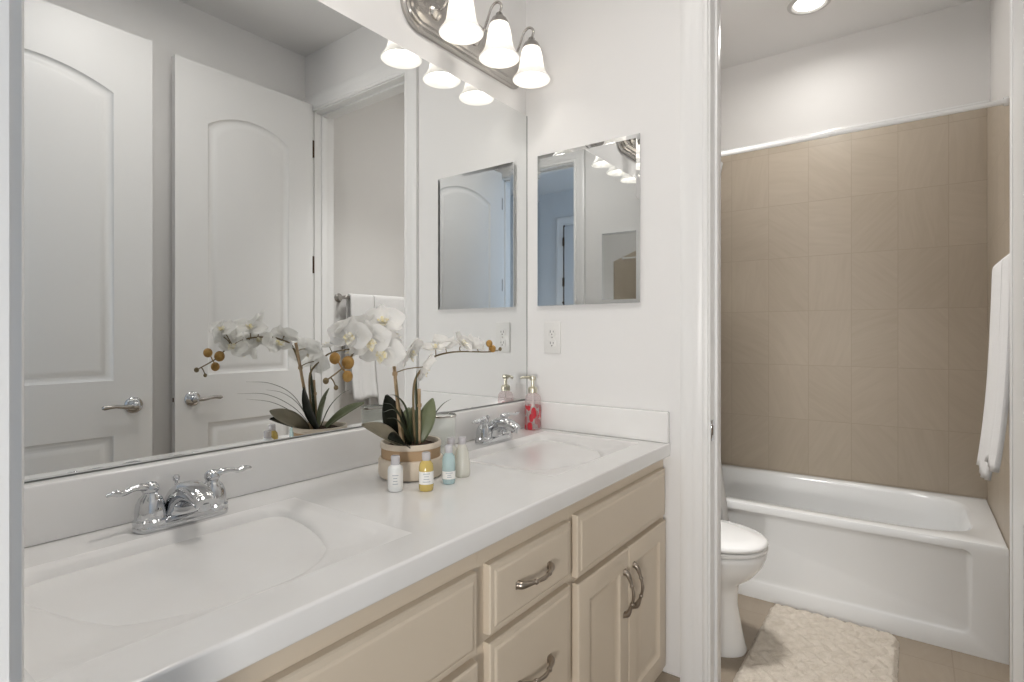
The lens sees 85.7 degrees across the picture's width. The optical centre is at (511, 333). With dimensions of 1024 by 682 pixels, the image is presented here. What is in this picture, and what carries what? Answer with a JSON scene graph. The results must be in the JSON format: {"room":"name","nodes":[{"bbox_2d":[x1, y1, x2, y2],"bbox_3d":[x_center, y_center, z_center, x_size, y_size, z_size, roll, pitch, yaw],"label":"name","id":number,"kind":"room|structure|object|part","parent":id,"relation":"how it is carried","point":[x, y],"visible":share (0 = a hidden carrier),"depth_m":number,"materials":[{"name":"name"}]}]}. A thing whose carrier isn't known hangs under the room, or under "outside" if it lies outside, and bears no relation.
{"room":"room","nodes":[
{"label":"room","id":0,"kind":"room"},
{"bbox_2d":[317,0,525,114],"bbox_3d":[-0.477,-0.130,1.486,0.114,2.740,1.668,0,0,37],"label":"wall","id":1,"kind":"structure","parent":0,"point":[386,18],"depth_m":1.74,"materials":[{"name":"white paint"}]},
{"bbox_2d":[24,0,526,482],"bbox_3d":[-0.426,-0.289,1.451,0.008,1.078,1.621,0,0,37],"label":"wall mirror","id":2,"kind":"object","parent":1,"relation":"attached to","point":[212,187],"visible":1,"depth_m":1.22,"materials":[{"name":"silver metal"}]},
{"bbox_2d":[24,400,528,547],"bbox_3d":[-0.423,0.300,1.446,0.045,0.100,1.623,0,0,36],"label":"backsplash","id":3,"kind":"structure","parent":1,"relation":"attached to","point":[55,509],"depth_m":1.15,"materials":[{"name":"stone"}]},
{"bbox_2d":[400,0,549,88],"bbox_3d":[-0.066,-0.970,1.782,0.200,0.189,0.604,0,0,36],"label":"vanity light","id":4,"kind":"object","parent":1,"relation":"attached to","point":[453,26],"visible":1,"depth_m":1.73,"materials":[{"name":"white glass"}]},
{"bbox_3d":[-0.186,-1.007,1.638,0.120,0.114,0.048,0,0,36],"label":"arm","id":5,"kind":"part","parent":4,"relation":"part of","materials":[{"name":"silver metal"}]},
{"bbox_3d":[-0.148,-0.943,1.610,0.054,0.098,0.054,0,0,36],"label":"bulb","id":6,"kind":"part","parent":4,"relation":"part of","materials":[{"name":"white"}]},
{"bbox_3d":[-0.148,-0.932,1.610,0.131,0.115,0.131,0,0,36],"label":"lamp shade","id":7,"kind":"part","parent":4,"relation":"part of","materials":[{"name":"white glass"}]},
{"bbox_3d":[-0.079,-1.007,1.786,0.120,0.114,0.048,0,0,36],"label":"arm","id":8,"kind":"part","parent":4,"relation":"part of","materials":[{"name":"silver metal"}]},
{"bbox_3d":[-0.040,-0.943,1.758,0.054,0.098,0.054,0,0,36],"label":"bulb","id":9,"kind":"part","parent":4,"relation":"part of","materials":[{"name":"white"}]},
{"bbox_3d":[-0.040,-0.932,1.758,0.131,0.115,0.131,0,0,36],"label":"lamp shade","id":10,"kind":"part","parent":4,"relation":"part of","materials":[{"name":"white glass"}]},
{"bbox_3d":[0.029,-1.007,1.934,0.120,0.114,0.048,0,0,36],"label":"arm","id":11,"kind":"part","parent":4,"relation":"part of","materials":[{"name":"silver metal"}]},
{"bbox_3d":[0.067,-0.932,1.906,0.131,0.115,0.131,0,0,36],"label":"lamp shade","id":12,"kind":"part","parent":4,"relation":"part of","materials":[{"name":"white glass"}]},
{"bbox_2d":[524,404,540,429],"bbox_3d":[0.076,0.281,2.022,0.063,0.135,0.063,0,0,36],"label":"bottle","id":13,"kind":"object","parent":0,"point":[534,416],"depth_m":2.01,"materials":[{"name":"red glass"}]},
{"bbox_2d":[526,0,679,676],"bbox_3d":[0.688,-0.203,1.715,1.715,2.885,0.115,0,0,36],"label":"wall","id":14,"kind":"structure","parent":0,"point":[612,66],"depth_m":1.86,"materials":[{"name":"white paint"}]},
{"bbox_2d":[544,322,560,353],"bbox_3d":[0.148,0.015,2.031,0.070,0.117,0.008,0,0,36],"label":"power outlet","id":15,"kind":"object","parent":14,"relation":"attached to","point":[552,330],"visible":1,"depth_m":2.03,"materials":[{"name":"white plastic"}]},
{"bbox_2d":[548,328,555,335],"bbox_3d":[0.147,-0.006,2.030,0.033,0.031,0.003,0,0,36],"label":"socket","id":16,"kind":"object","parent":15,"relation":"attached to","point":[551,331],"depth_m":2.03,"materials":[{"name":"grey plastic"}]},
{"bbox_2d":[548,339,555,347],"bbox_3d":[0.147,0.035,2.030,0.033,0.031,0.003,0,0,36],"label":"socket","id":17,"kind":"object","parent":15,"relation":"attached to","point":[551,342],"depth_m":2.03,"materials":[{"name":"grey plastic"}]},
{"bbox_2d":[538,133,639,305],"bbox_3d":[0.262,-0.383,1.945,0.404,0.559,0.014,0,0,36],"label":"medicine cabinet","id":18,"kind":"object","parent":14,"relation":"attached to","point":[589,195],"visible":1,"depth_m":1.93,"materials":[{"name":"silver mirror"}]},
{"bbox_2d":[680,0,707,681],"bbox_3d":[0.891,-0.014,1.486,0.886,2.507,0.016,0,0,36],"label":"trim","id":19,"kind":"structure","parent":14,"relation":"attached to","point":[693,13],"depth_m":1.72,"materials":[{"name":"white paint"}]},
{"bbox_2d":[708,0,1012,681],"bbox_3d":[0.930,0.024,1.539,0.737,2.433,0.115,0,0,36],"label":"trim","id":20,"kind":"structure","parent":14,"relation":"attached to","point":[714,6],"depth_m":1.72,"materials":[{"name":"white paint"}]},
{"bbox_3d":[0.623,0.300,1.716,0.003,0.064,0.032,0,0,36],"label":"strike plate","id":21,"kind":"part","parent":20,"relation":"part of","materials":[{"name":"silver metal"}]},
{"bbox_2d":[1013,0,1023,681],"bbox_3d":[0.967,0.011,1.015,0.080,2.439,0.684,0,0,36],"label":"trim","id":22,"kind":"structure","parent":14,"relation":"in","point":[1018,5],"depth_m":1.22,"materials":[{"name":"white paint"}]},
{"bbox_2d":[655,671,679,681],"bbox_3d":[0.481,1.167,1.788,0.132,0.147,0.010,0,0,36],"label":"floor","id":23,"kind":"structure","parent":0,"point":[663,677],"depth_m":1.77,"materials":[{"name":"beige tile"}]},
{"bbox_2d":[721,0,973,68],"bbox_3d":[1.221,-1.675,2.443,1.740,0.060,1.919,0,0,36],"label":"ceiling","id":24,"kind":"structure","parent":0,"point":[751,30],"depth_m":2.92,"materials":[{"name":"white paint"}]},
{"bbox_2d":[787,0,830,14],"bbox_3d":[1.478,-1.641,2.746,0.196,0.009,0.196,0,0,36],"label":"recessed light","id":25,"kind":"object","parent":24,"relation":"in","point":[802,7],"visible":1,"depth_m":2.77,"materials":[{"name":"grey glass"}]},
{"bbox_2d":[721,0,989,149],"bbox_3d":[1.753,-0.203,3.175,1.740,2.885,0.108,0,0,36],"label":"wall","id":26,"kind":"structure","parent":0,"point":[939,59],"depth_m":3.00,"materials":[{"name":"white paint"}]},
{"bbox_2d":[721,108,986,499],"bbox_3d":[1.723,-0.156,3.123,1.490,1.932,0.012,0,0,36],"label":"wall tile","id":27,"kind":"structure","parent":26,"relation":"attached to","point":[854,264],"depth_m":2.99,"materials":[{"name":"beige tile"}]},
{"bbox_2d":[721,100,989,150],"bbox_3d":[1.721,-1.130,3.122,1.489,0.016,0.016,0,0,36],"label":"trim","id":28,"kind":"structure","parent":26,"relation":"attached to","point":[984,100],"depth_m":2.95,"materials":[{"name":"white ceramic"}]},
{"bbox_2d":[721,594,1009,681],"bbox_3d":[0.507,1.270,0.868,4.200,0.060,5.500,0,0,36],"label":"floor","id":29,"kind":"structure","parent":0,"point":[918,661],"depth_m":2.08,"materials":[{"name":"beige tile"}]},
{"bbox_2d":[218,552,477,681],"bbox_3d":[-0.459,0.817,0.890,0.583,0.846,0.680,0,0,36],"label":"vanity cabinet","id":30,"kind":"object","parent":29,"relation":"on","point":[426,630],"visible":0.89,"depth_m":0.85,"materials":[{"name":"beige paint"}]},
{"bbox_2d":[24,400,669,681],"bbox_3d":[-0.205,0.384,1.287,0.584,0.266,1.623,0,0,36],"label":"countertop","id":31,"kind":"structure","parent":30,"relation":"on","point":[311,536],"depth_m":0.95,"materials":[{"name":"stone"}]},
{"bbox_2d":[105,465,251,533],"bbox_3d":[-0.590,0.307,1.013,0.129,0.085,0.251,0,0,36],"label":"faucet","id":32,"kind":"object","parent":31,"relation":"on","point":[186,502],"visible":1,"depth_m":0.99,"materials":[{"name":"silver metal"}]},
{"bbox_3d":[-0.660,0.274,0.955,0.019,0.019,0.076,0,0,21],"label":"lever","id":33,"kind":"part","parent":32,"relation":"part of","materials":[{"name":"silver metal"}]},
{"bbox_3d":[-0.648,0.302,0.988,0.055,0.075,0.055,0,0,36],"label":"handle","id":34,"kind":"part","parent":32,"relation":"part of","materials":[{"name":"silver metal"}]},
{"bbox_3d":[-0.637,0.298,1.047,0.012,0.062,0.012,0,0,36],"label":"lift rod","id":35,"kind":"part","parent":32,"relation":"part of","materials":[{"name":"silver metal"}]},
{"bbox_3d":[-0.616,0.339,1.032,0.056,0.020,0.162,0,0,36],"label":"plate","id":36,"kind":"part","parent":32,"relation":"part of","materials":[{"name":"silver metal"}]},
{"bbox_3d":[-0.589,0.305,1.012,0.127,0.071,0.066,0,0,36],"label":"spout","id":37,"kind":"part","parent":32,"relation":"part of","materials":[{"name":"silver metal"}]},
{"bbox_3d":[-0.584,0.302,1.075,0.055,0.075,0.055,0,0,36],"label":"handle","id":38,"kind":"part","parent":32,"relation":"part of","materials":[{"name":"silver metal"}]},
{"bbox_3d":[-0.556,0.274,1.097,0.076,0.019,0.019,0,0,-38],"label":"lever","id":39,"kind":"part","parent":32,"relation":"part of","materials":[{"name":"silver metal"}]},
{"bbox_2d":[24,497,410,681],"bbox_3d":[-0.471,0.433,0.867,0.358,0.167,0.514,0,0,36],"label":"basin","id":40,"kind":"object","parent":31,"relation":"in","point":[87,608],"depth_m":0.84,"materials":[{"name":"white ceramic"}]},
{"bbox_2d":[388,455,402,491],"bbox_3d":[-0.260,0.310,1.230,0.034,0.078,0.034,0,0,36],"label":"toiletry bottle","id":41,"kind":"object","parent":31,"relation":"on","point":[395,470],"visible":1,"depth_m":1.22,"materials":[{"name":"white plastic"}]},
{"bbox_2d":[323,303,501,481],"bbox_3d":[-0.243,0.141,1.368,0.179,0.417,0.641,0,0,25],"label":"potted orchid","id":42,"kind":"object","parent":31,"relation":"on","point":[372,335],"visible":1,"depth_m":1.30,"materials":[{"name":"white plant"}]},
{"bbox_3d":[-0.309,0.141,1.213,0.017,0.269,0.291,0,0,19],"label":"flower stem","id":43,"kind":"part","parent":42,"relation":"part of","materials":[{"name":"brown plant"}]},
{"bbox_3d":[-0.270,0.213,1.290,0.006,0.119,0.126,0,0,14],"label":"grass blade","id":44,"kind":"part","parent":42,"relation":"part of","materials":[{"name":"green plant"}]},
{"bbox_3d":[-0.260,0.218,1.252,0.006,0.109,0.197,0,0,7],"label":"grass blade","id":45,"kind":"part","parent":42,"relation":"part of","materials":[{"name":"green plant"}]},
{"bbox_3d":[-0.259,0.202,1.263,0.084,0.141,0.155,0,0,36],"label":"grass blade","id":46,"kind":"part","parent":42,"relation":"part of","materials":[{"name":"green plant"}]},
{"bbox_3d":[-0.258,0.226,1.260,0.006,0.093,0.167,0,0,7],"label":"grass blade","id":47,"kind":"part","parent":42,"relation":"part of","materials":[{"name":"green"}]},
{"bbox_3d":[-0.250,0.325,1.369,0.159,0.048,0.159,0,0,36],"label":"pot","id":48,"kind":"part","parent":42,"relation":"part of","materials":[{"name":"beige ceramic"}]},
{"bbox_3d":[-0.233,0.183,1.350,0.007,0.185,0.018,0,0,5],"label":"grass blade","id":49,"kind":"part","parent":42,"relation":"part of","materials":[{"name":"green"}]},
{"bbox_3d":[-0.141,0.161,1.479,0.014,0.230,0.348,0,0,36],"label":"flower stem","id":50,"kind":"part","parent":42,"relation":"part of","materials":[{"name":"brown"}]},
{"bbox_2d":[419,451,433,491],"bbox_3d":[-0.192,0.307,1.234,0.033,0.085,0.033,0,0,36],"label":"toiletry bottle","id":51,"kind":"object","parent":31,"relation":"on","point":[426,469],"visible":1,"depth_m":1.22,"materials":[{"name":"yellow plastic"}]},
{"bbox_2d":[436,412,456,418],"bbox_3d":[-0.193,0.286,1.523,0.080,0.127,0.080,0,0,36],"label":"glass tumbler","id":52,"kind":"object","parent":31,"relation":"on","point":[438,413],"visible":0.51,"depth_m":1.50,"materials":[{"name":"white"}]},
{"bbox_2d":[442,444,454,483],"bbox_3d":[-0.148,0.305,1.292,0.031,0.089,0.031,0,0,36],"label":"toiletry bottle","id":53,"kind":"object","parent":31,"relation":"on","point":[448,461],"visible":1,"depth_m":1.28,"materials":[{"name":"blue plastic"}]},
{"bbox_2d":[447,437,456,455],"bbox_3d":[-0.155,0.307,1.405,0.033,0.085,0.033,0,0,36],"label":"toiletry bottle","id":54,"kind":"object","parent":31,"relation":"on","point":[450,440],"visible":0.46,"depth_m":1.40,"materials":[{"name":"white plastic"}]},
{"bbox_2d":[455,436,469,477],"bbox_3d":[-0.122,0.301,1.356,0.040,0.096,0.040,0,0,36],"label":"toiletry bottle","id":55,"kind":"object","parent":31,"relation":"on","point":[462,461],"visible":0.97,"depth_m":1.34,"materials":[{"name":"white plastic"}]},
{"bbox_2d":[472,412,520,444],"bbox_3d":[-0.032,0.307,1.779,0.129,0.085,0.251,0,0,36],"label":"faucet","id":56,"kind":"object","parent":31,"relation":"on","point":[500,429],"visible":1,"depth_m":1.75,"materials":[{"name":"silver metal"}]},
{"bbox_3d":[-0.102,0.274,1.722,0.019,0.019,0.076,0,0,21],"label":"lever","id":57,"kind":"part","parent":56,"relation":"part of","materials":[{"name":"silver metal"}]},
{"bbox_3d":[-0.090,0.302,1.755,0.055,0.075,0.055,0,0,36],"label":"handle","id":58,"kind":"part","parent":56,"relation":"part of","materials":[{"name":"silver metal"}]},
{"bbox_3d":[-0.058,0.339,1.798,0.056,0.020,0.162,0,0,36],"label":"plate","id":59,"kind":"part","parent":56,"relation":"part of","materials":[{"name":"silver metal"}]},
{"bbox_3d":[-0.031,0.305,1.779,0.127,0.071,0.066,0,0,36],"label":"spout","id":60,"kind":"part","parent":56,"relation":"part of","materials":[{"name":"silver metal"}]},
{"bbox_3d":[-0.026,0.302,1.842,0.055,0.075,0.055,0,0,36],"label":"handle","id":61,"kind":"part","parent":56,"relation":"part of","materials":[{"name":"silver metal"}]},
{"bbox_3d":[0.001,0.274,1.864,0.076,0.019,0.019,0,0,-38],"label":"lever","id":62,"kind":"part","parent":56,"relation":"part of","materials":[{"name":"silver metal"}]},
{"bbox_2d":[520,376,540,429],"bbox_3d":[0.073,0.251,2.026,0.063,0.194,0.072,0,0,-36],"label":"soap dispenser","id":63,"kind":"object","parent":31,"relation":"on","point":[534,416],"visible":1,"depth_m":2.01,"materials":[{"name":"red glass"}]},
{"bbox_2d":[468,431,636,475],"bbox_3d":[0.110,0.433,1.666,0.358,0.167,0.514,0,0,36],"label":"basin","id":64,"kind":"object","parent":31,"relation":"in","point":[540,453],"depth_m":1.70,"materials":[{"name":"white ceramic"}]},
{"bbox_3d":[-0.158,0.825,0.879,0.020,0.461,0.308,0,0,36],"label":"door","id":65,"kind":"part","parent":30,"relation":"part of","materials":[{"name":"beige paint"}]},
{"bbox_2d":[477,507,569,681],"bbox_3d":[-0.161,0.817,1.300,0.583,0.846,0.333,0,0,36],"label":"vanity cabinet","id":66,"kind":"object","parent":29,"relation":"on","point":[523,589],"visible":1,"depth_m":1.12,"materials":[{"name":"beige paint"}]},
{"bbox_3d":[0.042,0.694,1.154,0.020,0.229,0.300,0,0,36],"label":"drawer","id":67,"kind":"part","parent":66,"relation":"part of","materials":[{"name":"beige paint"}]},
{"bbox_3d":[0.042,0.498,1.154,0.020,0.132,0.300,0,0,36],"label":"drawer","id":68,"kind":"part","parent":66,"relation":"part of","materials":[{"name":"beige paint"}]},
{"bbox_3d":[0.057,0.498,1.133,0.034,0.017,0.132,0,0,36],"label":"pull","id":69,"kind":"part","parent":66,"relation":"part of","materials":[{"name":"silver metal"}]},
{"bbox_3d":[0.057,0.699,1.133,0.034,0.017,0.132,0,0,36],"label":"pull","id":70,"kind":"part","parent":66,"relation":"part of","materials":[{"name":"silver metal"}]},
{"bbox_2d":[568,459,665,681],"bbox_3d":[0.116,0.817,1.681,0.583,0.846,0.608,0,0,36],"label":"vanity cabinet","id":71,"kind":"object","parent":29,"relation":"on","point":[617,580],"visible":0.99,"depth_m":1.48,"materials":[{"name":"beige paint"}]},
{"bbox_3d":[0.232,0.823,1.415,0.020,0.465,0.281,0,0,36],"label":"door","id":72,"kind":"part","parent":71,"relation":"part of","materials":[{"name":"beige paint"}]},
{"bbox_3d":[0.316,0.502,1.530,0.020,0.148,0.565,0,0,36],"label":"false drawer","id":73,"kind":"part","parent":71,"relation":"part of","materials":[{"name":"beige paint"}]},
{"bbox_3d":[0.317,0.705,1.491,0.034,0.132,0.017,0,0,36],"label":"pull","id":74,"kind":"part","parent":71,"relation":"part of","materials":[{"name":"silver metal"}]},
{"bbox_3d":[0.353,0.705,1.540,0.034,0.132,0.017,0,0,36],"label":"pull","id":75,"kind":"part","parent":71,"relation":"part of","materials":[{"name":"silver metal"}]},
{"bbox_3d":[0.399,0.823,1.644,0.020,0.465,0.281,0,0,36],"label":"door","id":76,"kind":"part","parent":71,"relation":"part of","materials":[{"name":"beige paint"}]},
{"bbox_2d":[721,520,768,657],"bbox_3d":[0.671,0.856,2.313,0.740,0.768,0.450,0,0,36],"label":"toilet","id":77,"kind":"object","parent":29,"relation":"on","point":[744,550],"visible":0.15,"depth_m":2.11,"materials":[{"name":"white ceramic"}]},
{"bbox_3d":[0.759,0.825,2.248,0.521,0.015,0.366,0,0,36],"label":"seat","id":78,"kind":"part","parent":77,"relation":"part of","materials":[{"name":"white plastic"}]},
{"bbox_3d":[0.759,0.799,2.248,0.521,0.027,0.366,0,0,36],"label":"lid","id":79,"kind":"part","parent":77,"relation":"part of","materials":[{"name":"white ceramic"}]},
{"bbox_2d":[733,604,899,681],"bbox_3d":[1.171,1.227,2.090,0.477,0.025,0.721,0,0,36],"label":"bath rug","id":80,"kind":"object","parent":29,"relation":"on","point":[791,644],"visible":1,"depth_m":2.12,"materials":[{"name":"beige fabric"}]},
{"bbox_2d":[722,464,1008,664],"bbox_3d":[1.489,1.022,2.811,1.477,0.436,0.767,0,0,36],"label":"bathtub","id":81,"kind":"object","parent":29,"relation":"on","point":[932,568],"visible":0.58,"depth_m":2.38,"materials":[{"name":"white ceramic"}]},
{"bbox_2d":[990,0,1009,100],"bbox_3d":[1.879,-0.203,1.969,0.118,2.885,1.696,0,0,36],"label":"wall","id":82,"kind":"structure","parent":0,"point":[999,9],"depth_m":2.40,"materials":[{"name":"white paint"}]},
{"bbox_2d":[987,98,1009,665],"bbox_3d":[2.033,0.059,2.291,0.012,2.362,0.968,0,0,36],"label":"tile","id":83,"kind":"structure","parent":82,"relation":"attached to","point":[998,117],"depth_m":2.30,"materials":[{"name":"tile"}]},
{"bbox_2d":[721,96,1008,156],"bbox_3d":[1.274,-0.878,2.517,1.479,0.034,0.034,0,0,36],"label":"shower rod","id":84,"kind":"object","parent":83,"relation":"attached to","point":[1005,101],"visible":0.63,"depth_m":2.34,"materials":[{"name":"white metal"}]},
{"bbox_2d":[721,162,728,520],"bbox_3d":[0.858,0.089,2.770,0.485,1.970,0.128,0,0,36],"label":"shower curtain","id":85,"kind":"object","parent":84,"relation":"hanging from","point":[724,510],"visible":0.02,"depth_m":2.62,"materials":[{"name":"white fabric"}]},
{"bbox_3d":[1.520,-0.207,1.647,0.084,0.052,0.594,0,0,36],"label":"towel bar","id":86,"kind":"object","parent":82,"relation":"attached to","visible":0},
{"bbox_2d":[976,253,1009,480],"bbox_3d":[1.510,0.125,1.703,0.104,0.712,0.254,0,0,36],"label":"bath towel","id":87,"kind":"object","parent":86,"relation":"hanging from","point":[996,284],"visible":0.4,"depth_m":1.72,"materials":[{"name":"white fabric"}]},
{"bbox_3d":[-0.069,-0.130,0.110,3.560,2.740,0.115,0,0,36],"label":"wall","id":88,"kind":"structure","parent":0,"visible":0},
{"bbox_2d":[0,0,8,681],"bbox_3d":[-0.102,0.024,0.134,0.739,2.433,0.115,0,0,36],"label":"trim","id":89,"kind":"structure","parent":88,"relation":"attached to","point":[4,4],"depth_m":0.39,"materials":[{"name":"white paint"}]},
{"bbox_2d":[9,0,23,681],"bbox_3d":[-0.063,-0.014,0.187,0.888,2.507,0.016,0,0,36],"label":"trim","id":90,"kind":"structure","parent":88,"relation":"attached to","point":[16,7],"depth_m":0.40,"materials":[{"name":"white paint"}]}
]}

